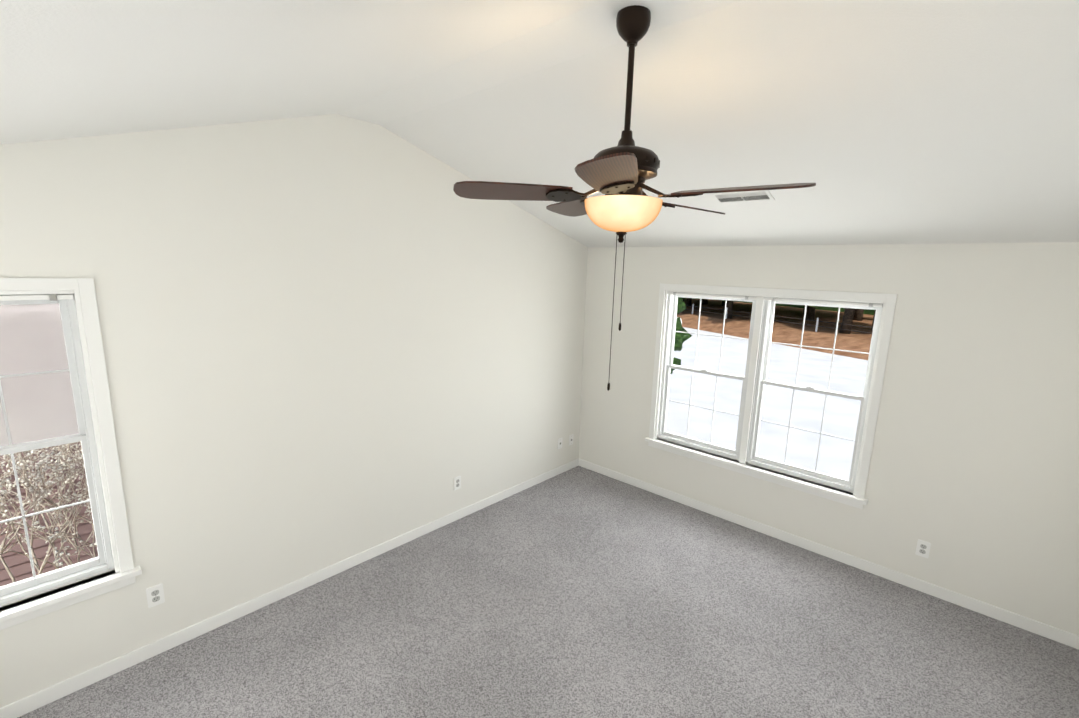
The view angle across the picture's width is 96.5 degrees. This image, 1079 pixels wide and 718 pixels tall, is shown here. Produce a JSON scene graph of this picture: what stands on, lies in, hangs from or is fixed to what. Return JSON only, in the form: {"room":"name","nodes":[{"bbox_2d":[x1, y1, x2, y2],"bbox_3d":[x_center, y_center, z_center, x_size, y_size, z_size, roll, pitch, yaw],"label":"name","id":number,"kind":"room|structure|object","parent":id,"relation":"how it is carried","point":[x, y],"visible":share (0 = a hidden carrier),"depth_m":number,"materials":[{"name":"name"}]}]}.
{"room":"empty bedroom","nodes":[
{"label":"empty bedroom","id":0,"kind":"room"},
{"bbox_2d":[0,114,587,707],"bbox_3d":[-1.319,1.443,3.738,0.150,6.125,5.360,11,14,41],"label":"wall","id":1,"kind":"structure","parent":0,"point":[330,340],"depth_m":2.99,"materials":[{"name":"white paint"}]},
{"bbox_2d":[0,278,141,629],"bbox_3d":[-2.530,0.455,2.153,0.220,1.618,1.002,11,14,41],"label":"window","id":2,"kind":"structure","parent":1,"relation":"in","point":[51,370],"depth_m":2.34,"materials":[{"name":"white paint"}]},
{"bbox_2d":[146,583,164,607],"bbox_3d":[-2.136,1.317,2.682,0.009,0.118,0.074,11,14,41],"label":"electrical outlet","id":3,"kind":"object","parent":1,"relation":"attached to","point":[155,595],"visible":1,"depth_m":2.68,"materials":[{"name":"white plastic"}]},
{"bbox_2d":[0,458,579,717],"bbox_3d":[-1.260,1.474,3.687,0.013,0.085,5.060,11,14,41],"label":"baseboard","id":4,"kind":"structure","parent":1,"relation":"attached to","point":[36,700],"depth_m":2.99,"materials":[{"name":"white paint"}]},
{"bbox_2d":[454,476,460,489],"bbox_3d":[-0.716,1.084,4.211,0.009,0.118,0.074,11,14,41],"label":"electrical outlet","id":5,"kind":"object","parent":1,"relation":"attached to","point":[457,482],"visible":1,"depth_m":4.21,"materials":[{"name":"white plastic"}]},
{"bbox_2d":[558,438,562,448],"bbox_3d":[0.224,0.915,5.220,0.009,0.118,0.074,11,14,41],"label":"electrical outlet","id":6,"kind":"object","parent":1,"relation":"attached to","point":[560,440],"visible":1,"depth_m":5.22,"materials":[{"name":"white plastic"}]},
{"bbox_2d":[569,434,573,445],"bbox_3d":[0.354,0.899,5.361,0.009,0.118,0.074,11,14,41],"label":"electrical outlet","id":7,"kind":"object","parent":1,"relation":"attached to","point":[571,437],"visible":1,"depth_m":5.36,"materials":[{"name":"white plastic"}]},
{"bbox_2d":[0,0,1078,247],"bbox_3d":[0.336,-0.967,1.812,4.840,1.151,5.760,11,14,41],"label":"ceiling","id":8,"kind":"structure","parent":0,"point":[916,120],"depth_m":2.03,"materials":[{"name":"white paint"}]},
{"bbox_2d":[453,5,815,390],"bbox_3d":[0.360,-0.563,1.892,1.248,1.417,1.241,11,14,41],"label":"ceiling fan","id":9,"kind":"object","parent":8,"relation":"hanging from","point":[622,171],"visible":1,"depth_m":1.77,"materials":[{"name":"brown metal"}]},
{"bbox_2d":[710,190,774,203],"bbox_3d":[1.309,-1.051,3.119,0.360,0.012,0.170,11,-2,41],"label":"ceiling vent","id":10,"kind":"object","parent":8,"relation":"in","point":[740,197],"visible":0.98,"depth_m":3.12,"materials":[{"name":"white metal"}]},
{"bbox_2d":[18,466,1078,717],"bbox_3d":[0.253,1.961,2.358,4.440,0.300,5.360,11,14,41],"label":"floor","id":11,"kind":"structure","parent":0,"point":[578,592],"depth_m":2.93,"materials":[{"name":"carpet"}]},
{"bbox_2d":[579,242,1078,635],"bbox_3d":[2.012,1.774,4.275,4.140,5.460,0.150,11,14,41],"label":"wall","id":12,"kind":"structure","parent":0,"point":[973,476],"depth_m":3.31,"materials":[{"name":"white paint"}]},
{"bbox_2d":[645,283,896,508],"bbox_3d":[1.843,0.203,4.159,1.880,1.618,0.220,11,14,41],"label":"window","id":13,"kind":"structure","parent":12,"relation":"in","point":[754,378],"depth_m":4.06,"materials":[{"name":"white paint"}]},
{"bbox_2d":[580,459,1078,649],"bbox_3d":[1.966,1.477,4.158,4.080,0.085,0.013,11,14,41],"label":"baseboard","id":14,"kind":"structure","parent":12,"relation":"attached to","point":[1061,636],"depth_m":3.68,"materials":[{"name":"white paint"}]},
{"bbox_2d":[915,539,930,557],"bbox_3d":[2.730,1.352,3.430,0.074,0.118,0.009,11,14,41],"label":"electrical outlet","id":15,"kind":"object","parent":12,"relation":"attached to","point":[922,548],"visible":1,"depth_m":3.43,"materials":[{"name":"white plastic"}]},
{"label":"outside","id":16,"kind":"structure","parent":0,"visible":0},
{"bbox_2d":[677,299,873,359],"bbox_3d":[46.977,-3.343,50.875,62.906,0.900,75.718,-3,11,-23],"label":"bank","id":17,"kind":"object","parent":16,"point":[793,330],"depth_m":43.92,"materials":[{"name":"brown soil"}]},
{"bbox_2d":[0,442,97,586],"bbox_3d":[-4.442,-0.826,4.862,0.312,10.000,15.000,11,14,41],"label":"shrub","id":18,"kind":"object","parent":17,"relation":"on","point":[24,565],"depth_m":4.70,"materials":[{"name":"brown plant"}]},
{"bbox_2d":[0,441,97,582],"bbox_3d":[-3.678,2.241,3.956,2.579,4.363,4.416,11,14,41],"label":"shrub","id":19,"kind":"object","parent":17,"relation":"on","point":[39,494],"depth_m":3.59,"materials":[{"name":"beige plant"}]},
{"bbox_2d":[670,297,691,373],"bbox_3d":[3.592,-0.598,17.088,3.540,5.530,3.449,11,14,41],"label":"tree","id":20,"kind":"object","parent":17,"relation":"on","point":[685,336],"depth_m":16.61,"materials":[{"name":"green plant"}]},
{"bbox_2d":[686,298,691,305],"bbox_3d":[19.923,-15.858,63.048,7.970,17.952,8.843,11,14,41],"label":"tree","id":21,"kind":"object","parent":17,"relation":"on","point":[689,301],"depth_m":64.06,"materials":[{"name":"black plant"}]},
{"bbox_2d":[702,299,707,303],"bbox_3d":[23.692,-18.969,67.830,10.928,22.539,10.943,11,14,41],"label":"tree","id":22,"kind":"object","parent":17,"relation":"on","point":[704,301],"depth_m":68.62,"materials":[{"name":"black plant"}]},
{"bbox_2d":[722,300,732,318],"bbox_3d":[18.410,-12.570,46.620,9.943,17.439,9.626,11,14,41],"label":"tree","id":23,"kind":"object","parent":17,"relation":"on","point":[729,305],"depth_m":47.56,"materials":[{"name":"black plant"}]},
{"bbox_2d":[666,327,867,479],"bbox_3d":[11.864,0.311,28.421,61.505,0.019,48.706,11,14,41],"label":"road","id":24,"kind":"structure","parent":17,"relation":"on","point":[840,381],"depth_m":20.09,"materials":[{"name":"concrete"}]},
{"bbox_2d":[685,304,872,333],"bbox_3d":[16.417,-5.271,51.595,0.159,1.340,48.821,-3,11,-23],"label":"fence","id":25,"kind":"object","parent":17,"relation":"on","point":[727,310],"depth_m":40.01,"materials":[{"name":"white"}]},
{"bbox_2d":[684,298,874,314],"bbox_3d":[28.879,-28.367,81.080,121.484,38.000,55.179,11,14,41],"label":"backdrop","id":26,"kind":"object","parent":17,"relation":"on","point":[869,312],"depth_m":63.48,"materials":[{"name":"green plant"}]},
{"bbox_2d":[805,306,815,320],"bbox_3d":[27.674,-14.736,46.783,10.108,22.168,9.845,11,14,41],"label":"tree","id":27,"kind":"object","parent":17,"relation":"on","point":[810,311],"depth_m":47.93,"materials":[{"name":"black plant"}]},
{"bbox_2d":[839,308,854,333],"bbox_3d":[24.381,-11.117,36.153,8.666,18.782,8.338,11,14,41],"label":"tree","id":28,"kind":"object","parent":17,"relation":"on","point":[849,314],"depth_m":37.46,"materials":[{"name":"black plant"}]},
{"bbox_2d":[853,309,863,320],"bbox_3d":[32.940,-14.370,47.549,11.572,21.447,11.080,11,14,41],"label":"tree","id":29,"kind":"object","parent":17,"relation":"on","point":[858,315],"depth_m":49.23,"materials":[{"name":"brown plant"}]}
]}

